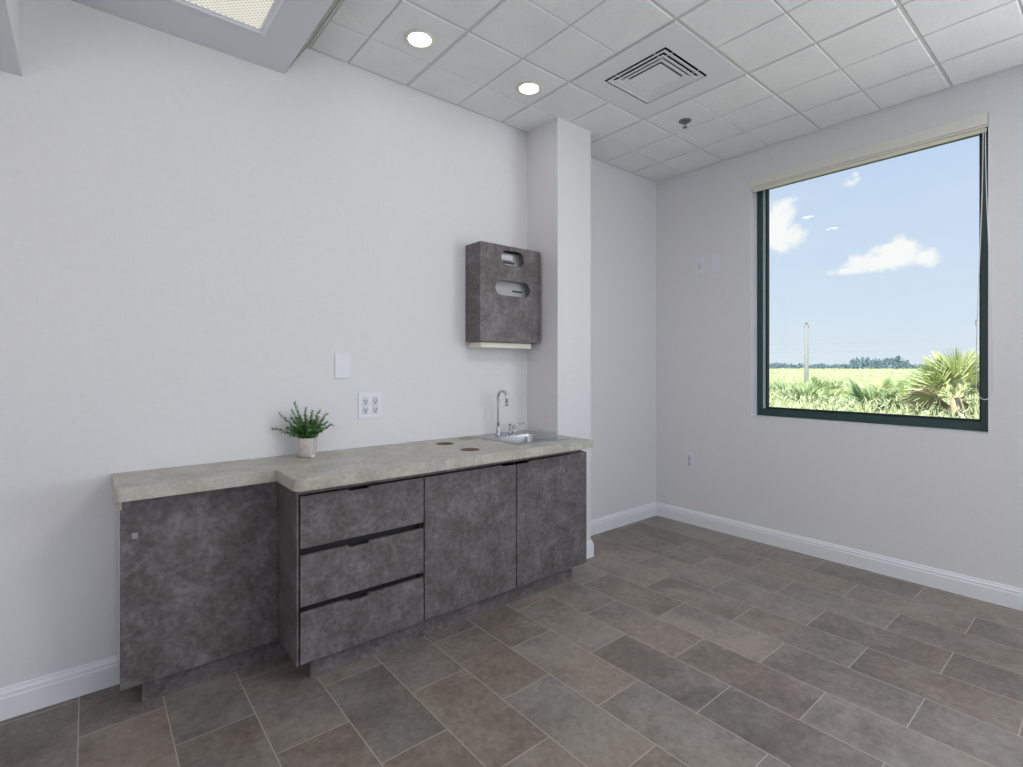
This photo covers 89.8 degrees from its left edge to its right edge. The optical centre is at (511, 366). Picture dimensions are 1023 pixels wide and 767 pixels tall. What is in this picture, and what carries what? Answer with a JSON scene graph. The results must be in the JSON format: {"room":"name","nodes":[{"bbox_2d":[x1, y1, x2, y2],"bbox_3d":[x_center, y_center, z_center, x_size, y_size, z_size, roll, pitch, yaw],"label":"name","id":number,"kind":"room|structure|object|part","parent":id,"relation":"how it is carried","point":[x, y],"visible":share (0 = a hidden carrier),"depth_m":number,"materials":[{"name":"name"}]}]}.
{"room":"medical exam room","nodes":[
{"label":"medical exam room","id":0,"kind":"room"},
{"bbox_2d":[0,0,655,687],"bbox_3d":[-0.908,-0.285,2.964,6.080,3.398,0.150,0,0,-40],"label":"wall","id":1,"kind":"structure","parent":0,"point":[193,235],"depth_m":2.47,"materials":[{"name":"paint"}]},
{"bbox_2d":[0,0,21,75],"bbox_3d":[-0.742,-1.423,-0.590,1.505,0.563,5.537,0,0,-40],"label":"trim","id":2,"kind":"structure","parent":1,"relation":"attached to","point":[10,10],"depth_m":1.85,"materials":[{"name":"white paint"}]},
{"bbox_2d":[0,655,119,720],"bbox_3d":[-1.482,1.304,2.381,4.153,0.120,0.016,0,0,-40],"label":"baseboard","id":3,"kind":"structure","parent":1,"relation":"attached to","point":[34,694],"depth_m":2.08,"materials":[{"name":"white"}]},
{"bbox_2d":[71,0,338,73],"bbox_3d":[0.259,-1.606,0.238,1.093,0.197,5.537,0,0,-40],"label":"ceiling light frame","id":4,"kind":"structure","parent":1,"relation":"attached to","point":[296,23],"depth_m":2.28,"materials":[{"name":"white"}]},
{"bbox_2d":[172,0,283,35],"bbox_3d":[-0.965,-1.503,1.661,0.612,0.011,1.222,0,0,-40],"label":"light","id":5,"kind":"object","parent":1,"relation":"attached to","point":[257,16],"visible":1,"depth_m":2.17,"materials":[{"name":"white plastic"}]},
{"bbox_2d":[307,0,342,48],"bbox_3d":[0.685,-1.695,0.591,0.012,0.019,5.537,0,0,-40],"label":"trim","id":6,"kind":"structure","parent":1,"relation":"attached to","point":[340,1],"depth_m":2.52,"materials":[{"name":"silver metal"}]},
{"bbox_2d":[335,353,349,377],"bbox_3d":[-0.935,-0.004,2.838,0.087,0.139,0.008,0,0,-40],"label":"blank wall plate","id":7,"kind":"object","parent":1,"relation":"attached to","point":[342,360],"visible":1,"depth_m":2.84,"materials":[{"name":"white plastic"}]},
{"bbox_2d":[358,392,381,418],"bbox_3d":[-0.809,0.224,2.941,0.141,0.148,0.011,0,0,-40],"label":"power outlet","id":8,"kind":"object","parent":1,"relation":"attached to","point":[369,403],"visible":1,"depth_m":2.94,"materials":[{"name":"white plastic"}]},
{"bbox_2d":[363,397,367,414],"bbox_3d":[-0.830,0.224,2.920,0.034,0.100,0.004,0,0,-40],"label":"receptacle","id":9,"kind":"object","parent":8,"relation":"attached to","point":[365,399],"depth_m":2.92,"materials":[{"name":"white plastic"}]},
{"bbox_2d":[372,396,377,413],"bbox_3d":[-0.785,0.224,2.958,0.034,0.100,0.004,0,0,-40],"label":"receptacle","id":10,"kind":"object","parent":8,"relation":"attached to","point":[374,398],"depth_m":2.95,"materials":[{"name":"white plastic"}]},
{"bbox_2d":[469,252,530,348],"bbox_3d":[-0.067,-0.443,3.469,0.450,0.646,0.140,0,0,-40],"label":"dispenser","id":11,"kind":"object","parent":1,"relation":"attached to","point":[506,288],"visible":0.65,"depth_m":3.46,"materials":[{"name":"grey plastic"}]},
{"bbox_2d":[469,342,530,348],"bbox_3d":[-0.074,-0.138,3.462,0.431,0.036,0.138,0,0,-40],"label":"tray","id":12,"kind":"object","parent":11,"relation":"on","point":[489,345],"depth_m":3.37,"materials":[{"name":"beige plastic"}]},
{"bbox_2d":[465,241,539,343],"bbox_3d":[-0.052,-0.475,3.465,0.512,0.633,0.166,0,0,-40],"label":"wall cabinet","id":13,"kind":"object","parent":1,"relation":"attached to","point":[490,316],"visible":0.98,"depth_m":3.35,"materials":[{"name":"grey laminate"}]},
{"bbox_3d":[-0.249,-0.475,3.314,0.016,0.633,0.148,0,0,-40],"label":"panel","id":14,"kind":"part","parent":13,"relation":"part of","materials":[{"name":"grey laminate"}]},
{"bbox_3d":[-0.058,-0.783,3.472,0.480,0.016,0.148,0,0,-40],"label":"panel","id":15,"kind":"part","parent":13,"relation":"part of","materials":[{"name":"grey laminate"}]},
{"bbox_2d":[586,502,656,558],"bbox_3d":[0.819,1.304,4.082,1.593,0.120,0.328,0,0,-40],"label":"baseboard","id":16,"kind":"structure","parent":1,"relation":"attached to","point":[609,522],"depth_m":4.35,"materials":[{"name":"white paint"}]},
{"bbox_2d":[0,515,1022,766],"bbox_3d":[0.905,1.424,0.773,6.080,0.120,5.837,0,0,-40],"label":"floor","id":17,"kind":"structure","parent":0,"point":[676,643],"depth_m":2.16,"materials":[{"name":"tile"}]},
{"bbox_2d":[118,481,286,702],"bbox_3d":[-1.360,0.938,2.302,0.640,0.852,0.258,0,0,-40],"label":"base cabinet","id":18,"kind":"object","parent":17,"relation":"on","point":[198,571],"visible":0.81,"depth_m":2.17,"materials":[{"name":"grey laminate"}]},
{"bbox_2d":[278,473,423,678],"bbox_3d":[-0.837,0.938,2.560,0.610,0.852,0.527,0,0,-40],"label":"base cabinet","id":19,"kind":"object","parent":17,"relation":"on","point":[351,557],"visible":0.8,"depth_m":2.33,"materials":[{"name":"grey laminate"}]},
{"bbox_3d":[-1.070,0.890,2.369,0.008,0.757,0.523,0,0,-40],"label":"panel","id":20,"kind":"part","parent":19,"relation":"part of","materials":[{"name":"grey laminate"}]},
{"bbox_3d":[-0.672,0.530,2.369,0.601,0.027,0.017,0,0,-40],"label":"rail","id":21,"kind":"part","parent":19,"relation":"part of","materials":[{"name":"grey stone"}]},
{"bbox_3d":[-0.670,1.157,2.367,0.593,0.218,0.018,0,0,-40],"label":"drawer","id":22,"kind":"part","parent":19,"relation":"part of","materials":[{"name":"grey laminate"}]},
{"bbox_3d":[-0.670,0.913,2.367,0.593,0.217,0.018,0,0,-40],"label":"drawer","id":23,"kind":"part","parent":19,"relation":"part of","materials":[{"name":"grey laminate"}]},
{"bbox_3d":[-0.670,0.663,2.367,0.593,0.223,0.018,0,0,-40],"label":"drawer","id":24,"kind":"part","parent":19,"relation":"part of","materials":[{"name":"grey laminate"}]},
{"bbox_2d":[420,450,585,636],"bbox_3d":[-0.143,0.938,3.134,1.192,0.852,0.528,0,0,-40],"label":"base cabinet","id":25,"kind":"object","parent":17,"relation":"on","point":[497,534],"visible":0.7,"depth_m":2.86,"materials":[{"name":"grey laminate"}]},
{"bbox_2d":[112,430,592,510],"bbox_3d":[-0.602,0.509,2.705,2.355,0.102,0.636,0,0,-40],"label":"countertop","id":26,"kind":"structure","parent":25,"relation":"on","point":[333,468],"depth_m":2.36,"materials":[{"name":"grey laminate"}]},
{"bbox_2d":[272,401,333,457],"bbox_3d":[-1.047,0.316,2.617,0.330,0.286,0.147,0,0,5],"label":"potted plant","id":27,"kind":"object","parent":26,"relation":"on","point":[306,431],"visible":1,"depth_m":2.59,"materials":[{"name":"plant"}]},
{"bbox_3d":[-1.043,0.410,2.618,0.095,0.095,0.095,0,0,-40],"label":"pot","id":28,"kind":"part","parent":27,"relation":"part of","materials":[{"name":"ceramic"}]},
{"bbox_2d":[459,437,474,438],"bbox_3d":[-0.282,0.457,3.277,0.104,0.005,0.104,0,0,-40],"label":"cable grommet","id":29,"kind":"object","parent":26,"relation":"on","point":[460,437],"visible":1,"depth_m":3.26,"materials":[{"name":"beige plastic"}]},
{"bbox_2d":[495,390,523,434],"bbox_3d":[0.007,0.306,3.467,0.244,0.298,0.115,0,0,-40],"label":"faucet","id":30,"kind":"object","parent":26,"relation":"on","point":[500,391],"visible":1,"depth_m":3.42,"materials":[{"name":"silver metal"}]},
{"bbox_3d":[-0.061,0.281,3.402,0.098,0.248,0.017,0,0,45],"label":"spout","id":31,"kind":"part","parent":30,"relation":"part of","materials":[{"name":"silver metal"}]},
{"bbox_2d":[474,431,569,463],"bbox_3d":[0.064,0.533,3.305,0.423,0.154,0.479,0,0,-40],"label":"sink","id":32,"kind":"object","parent":26,"relation":"in","point":[520,437],"visible":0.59,"depth_m":3.37,"materials":[{"name":"silver metal"}]},
{"bbox_3d":[0.093,0.533,3.269,0.332,0.154,0.282,0,0,-40],"label":"bowl","id":33,"kind":"part","parent":32,"relation":"part of","materials":[{"name":"silver metal"}]},
{"bbox_3d":[-0.208,0.909,2.750,0.595,0.714,0.018,0,0,-40],"label":"door","id":34,"kind":"part","parent":25,"relation":"part of","materials":[{"name":"grey laminate"}]},
{"bbox_3d":[0.000,0.530,2.925,1.143,0.027,0.017,0,0,-40],"label":"rail","id":35,"kind":"part","parent":25,"relation":"part of","materials":[{"name":"black metal"}]},
{"bbox_3d":[0.252,0.909,3.131,0.588,0.714,0.018,0,0,-40],"label":"door","id":36,"kind":"part","parent":25,"relation":"part of","materials":[{"name":"grey laminate"}]},
{"bbox_2d":[527,117,590,540],"bbox_3d":[0.337,-0.170,3.700,0.332,3.068,0.322,0,0,-40],"label":"wall column","id":37,"kind":"structure","parent":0,"point":[558,150],"depth_m":3.58,"materials":[{"name":"paint"}]},
{"bbox_2d":[310,0,1022,181],"bbox_3d":[0.905,-1.834,0.773,6.080,0.300,5.837,0,0,-40],"label":"ceiling","id":38,"kind":"structure","parent":0,"point":[808,66],"depth_m":2.78,"materials":[{"name":"tile"}]},
{"bbox_2d":[404,29,434,48],"bbox_3d":[-0.472,-1.680,2.640,0.156,0.007,0.156,0,0,-40],"label":"recessed light","id":39,"kind":"object","parent":38,"relation":"in","point":[416,38],"visible":1,"depth_m":2.63,"materials":[{"name":"beige plastic"}]},
{"bbox_2d":[516,81,541,95],"bbox_3d":[0.106,-1.680,3.107,0.156,0.007,0.156,0,0,-40],"label":"recessed light","id":40,"kind":"object","parent":38,"relation":"in","point":[528,88],"visible":1,"depth_m":3.10,"materials":[{"name":"beige plastic"}]},
{"bbox_2d":[571,21,743,118],"bbox_3d":[0.848,-1.764,3.002,0.703,0.171,0.698,0,0,-40],"label":"ceiling vent","id":41,"kind":"object","parent":38,"relation":"in","point":[670,66],"visible":0.98,"depth_m":2.98,"materials":[{"name":"white metal"}]},
{"bbox_3d":[0.841,-1.688,3.000,0.428,0.004,0.428,0,0,-40],"label":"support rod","id":42,"kind":"part","parent":41,"relation":"part of","materials":[{"name":"white metal"}]},
{"bbox_3d":[0.841,-1.680,3.000,0.216,0.003,0.216,0,0,-40],"label":"plate","id":43,"kind":"part","parent":41,"relation":"part of","materials":[{"name":"white metal"}]},
{"bbox_2d":[679,118,690,128],"bbox_3d":[1.190,-1.661,3.523,0.084,0.046,0.084,0,0,-40],"label":"sprinkler","id":44,"kind":"object","parent":38,"relation":"attached to","point":[684,121],"visible":1,"depth_m":3.51,"materials":[{"name":"silver metal"}]},
{"bbox_2d":[656,64,1022,588],"bbox_3d":[3.170,-0.310,2.647,0.200,3.348,5.537,0,0,-40],"label":"wall","id":45,"kind":"structure","parent":0,"point":[951,501],"depth_m":3.60,"materials":[{"name":"paint"}]},
{"bbox_2d":[685,452,693,468],"bbox_3d":[1.542,0.817,4.449,0.011,0.142,0.078,0,0,-40],"label":"power outlet","id":46,"kind":"object","parent":45,"relation":"attached to","point":[689,457],"visible":1,"depth_m":4.44,"materials":[{"name":"white plastic"}]},
{"bbox_2d":[688,454,690,465],"bbox_3d":[1.540,0.814,4.447,0.004,0.100,0.034,0,0,-40],"label":"receptacle","id":47,"kind":"object","parent":46,"relation":"attached to","point":[689,455],"depth_m":4.44,"materials":[{"name":"white plastic"}]},
{"bbox_2d":[695,257,703,274],"bbox_3d":[1.603,-0.851,4.375,0.011,0.146,0.079,0,0,-40],"label":"light switch","id":48,"kind":"object","parent":45,"relation":"attached to","point":[699,262],"visible":1,"depth_m":4.37,"materials":[{"name":"white plastic"}]},
{"bbox_2d":[711,254,720,272],"bbox_3d":[1.698,-0.853,4.262,0.008,0.153,0.082,0,0,-40],"label":"blank wall plate","id":49,"kind":"object","parent":45,"relation":"attached to","point":[715,259],"visible":1,"depth_m":4.26,"materials":[{"name":"white plastic"}]},
{"bbox_2d":[657,502,1022,610],"bbox_3d":[3.092,1.304,2.572,0.016,0.120,5.521,0,0,-40],"label":"baseboard","id":50,"kind":"structure","parent":45,"relation":"attached to","point":[1008,596],"depth_m":3.45,"materials":[{"name":"white paint"}]},
{"bbox_2d":[750,127,988,433],"bbox_3d":[2.387,-0.537,3.561,0.162,1.862,1.389,0,0,-40],"label":"window","id":51,"kind":"structure","parent":45,"relation":"in","point":[759,201],"depth_m":3.76,"materials":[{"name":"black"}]},
{"bbox_2d":[750,111,993,399],"bbox_3d":[2.354,-0.639,3.519,0.088,1.670,1.409,0,0,-40],"label":"roller blind","id":52,"kind":"object","parent":51,"relation":"attached to","point":[978,124],"visible":1,"depth_m":3.31,"materials":[{"name":"white fabric"}]},
{"bbox_3d":[2.748,-0.593,2.982,0.004,1.577,0.078,0,0,-40],"label":"cord","id":53,"kind":"part","parent":52,"relation":"part of","materials":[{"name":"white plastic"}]},
{"label":"outside","id":54,"kind":"structure","parent":0,"visible":0},
{"bbox_2d":[780,338,978,344],"bbox_3d":[33.474,-2.820,53.663,80.401,0.870,0.029,0,0,45],"label":"power line","id":55,"kind":"object","parent":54,"point":[977,338],"visible":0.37,"depth_m":51.62,"materials":[{"name":"grey metal"}]},
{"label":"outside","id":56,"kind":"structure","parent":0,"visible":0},
{"bbox_3d":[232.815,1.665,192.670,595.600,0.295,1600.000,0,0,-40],"label":"ground","id":57,"kind":"structure","parent":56,"visible":0},
{"bbox_2d":[769,379,793,397],"bbox_3d":[10.565,1.146,19.649,1.893,1.350,1.906,0,0,-32],"label":"palmetto","id":58,"kind":"object","parent":57,"relation":"on","point":[779,385],"visible":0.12,"depth_m":19.75,"materials":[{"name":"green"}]},
{"bbox_2d":[804,322,808,382],"bbox_3d":[18.961,-0.426,32.999,0.304,4.780,0.320,0,0,-40],"label":"utility pole","id":59,"kind":"object","parent":57,"relation":"on","point":[806,356],"visible":0.84,"depth_m":32.91,"materials":[{"name":"grey concrete"}]},
{"bbox_2d":[774,375,847,409],"bbox_3d":[9.742,1.078,16.599,2.302,1.642,2.318,0,0,33],"label":"palmetto","id":60,"kind":"object","parent":57,"relation":"on","point":[804,389],"visible":0.35,"depth_m":16.30,"materials":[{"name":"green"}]},
{"bbox_2d":[803,372,850,390],"bbox_3d":[14.595,1.045,24.113,2.241,1.587,2.225,0,0,1],"label":"palmetto","id":61,"kind":"object","parent":57,"relation":"on","point":[839,383],"visible":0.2,"depth_m":23.70,"materials":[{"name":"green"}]},
{"bbox_2d":[825,386,845,395],"bbox_3d":[12.618,1.231,20.004,1.777,1.033,1.668,0,0,-13],"label":"palmetto","id":62,"kind":"object","parent":57,"relation":"on","point":[837,392],"visible":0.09,"depth_m":20.13,"materials":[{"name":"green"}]},
{"bbox_2d":[841,385,851,395],"bbox_3d":[12.323,1.359,18.353,1.807,1.455,1.826,0,0,27],"label":"palmetto","id":63,"kind":"object","parent":57,"relation":"on","point":[847,388],"visible":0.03,"depth_m":18.55,"materials":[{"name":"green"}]},
{"bbox_2d":[769,355,927,368],"bbox_3d":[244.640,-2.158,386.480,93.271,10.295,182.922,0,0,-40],"label":"tree","id":64,"kind":"object","parent":57,"relation":"on","point":[896,363],"visible":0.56,"depth_m":354.19,"materials":[{"name":"green plant"}]},
{"bbox_2d":[848,402,874,412],"bbox_3d":[9.249,1.494,13.470,1.535,1.236,1.552,0,0,-5],"label":"palmetto","id":65,"kind":"object","parent":57,"relation":"on","point":[860,407],"visible":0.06,"depth_m":13.41,"materials":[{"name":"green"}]},
{"bbox_2d":[769,367,978,418],"bbox_3d":[40.839,0.887,98.380,163.469,1.866,151.663,0,0,-40],"label":"scrub","id":66,"kind":"object","parent":57,"relation":"on","point":[795,375],"visible":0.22,"depth_m":18.26,"materials":[{"name":"green plant"}]},
{"bbox_2d":[861,379,890,389],"bbox_3d":[16.218,1.283,22.758,2.076,1.672,2.098,0,0,2],"label":"palmetto","id":67,"kind":"object","parent":57,"relation":"on","point":[882,383],"visible":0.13,"depth_m":22.73,"materials":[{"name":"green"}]},
{"bbox_2d":[837,377,914,412],"bbox_3d":[10.412,1.109,14.871,2.318,1.642,2.302,0,0,9],"label":"palmetto","id":68,"kind":"object","parent":57,"relation":"on","point":[856,392],"visible":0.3,"depth_m":14.56,"materials":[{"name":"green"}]},
{"bbox_2d":[869,382,902,395],"bbox_3d":[13.321,1.175,18.244,1.807,1.280,1.795,0,0,21],"label":"palmetto","id":69,"kind":"object","parent":57,"relation":"on","point":[874,386],"visible":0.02,"depth_m":18.25,"materials":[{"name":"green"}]},
{"bbox_2d":[875,374,919,388],"bbox_3d":[17.668,1.030,23.077,2.276,1.612,2.260,0,0,26],"label":"palmetto","id":70,"kind":"object","parent":57,"relation":"on","point":[893,383],"visible":0.11,"depth_m":23.34,"materials":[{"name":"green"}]},
{"bbox_2d":[876,407,928,415],"bbox_3d":[9.451,1.396,12.281,1.446,0.896,1.540,0,0,28],"label":"palmetto","id":71,"kind":"object","parent":57,"relation":"on","point":[893,411],"visible":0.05,"depth_m":12.38,"materials":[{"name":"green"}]},
{"bbox_2d":[865,381,950,414],"bbox_3d":[11.009,1.113,14.353,1.992,1.628,2.031,0,0,-40],"label":"palm","id":72,"kind":"object","parent":57,"relation":"on","point":[904,386],"visible":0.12,"depth_m":14.08,"materials":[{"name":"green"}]},
{"bbox_2d":[898,347,978,417],"bbox_3d":[10.523,0.705,12.188,2.167,2.434,2.218,0,0,-22],"label":"palm","id":73,"kind":"object","parent":57,"relation":"on","point":[940,371],"visible":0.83,"depth_m":12.05,"materials":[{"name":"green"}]},
{"bbox_2d":[916,406,965,416],"bbox_3d":[10.515,1.401,12.764,1.523,0.886,1.430,0,0,23],"label":"palmetto","id":74,"kind":"object","parent":57,"relation":"on","point":[932,413],"visible":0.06,"depth_m":12.57,"materials":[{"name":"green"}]},
{"bbox_2d":[963,395,978,411],"bbox_3d":[14.411,1.284,15.316,1.862,1.082,1.748,0,0,2],"label":"palmetto","id":75,"kind":"object","parent":57,"relation":"on","point":[974,403],"visible":0.04,"depth_m":15.48,"materials":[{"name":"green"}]}
]}

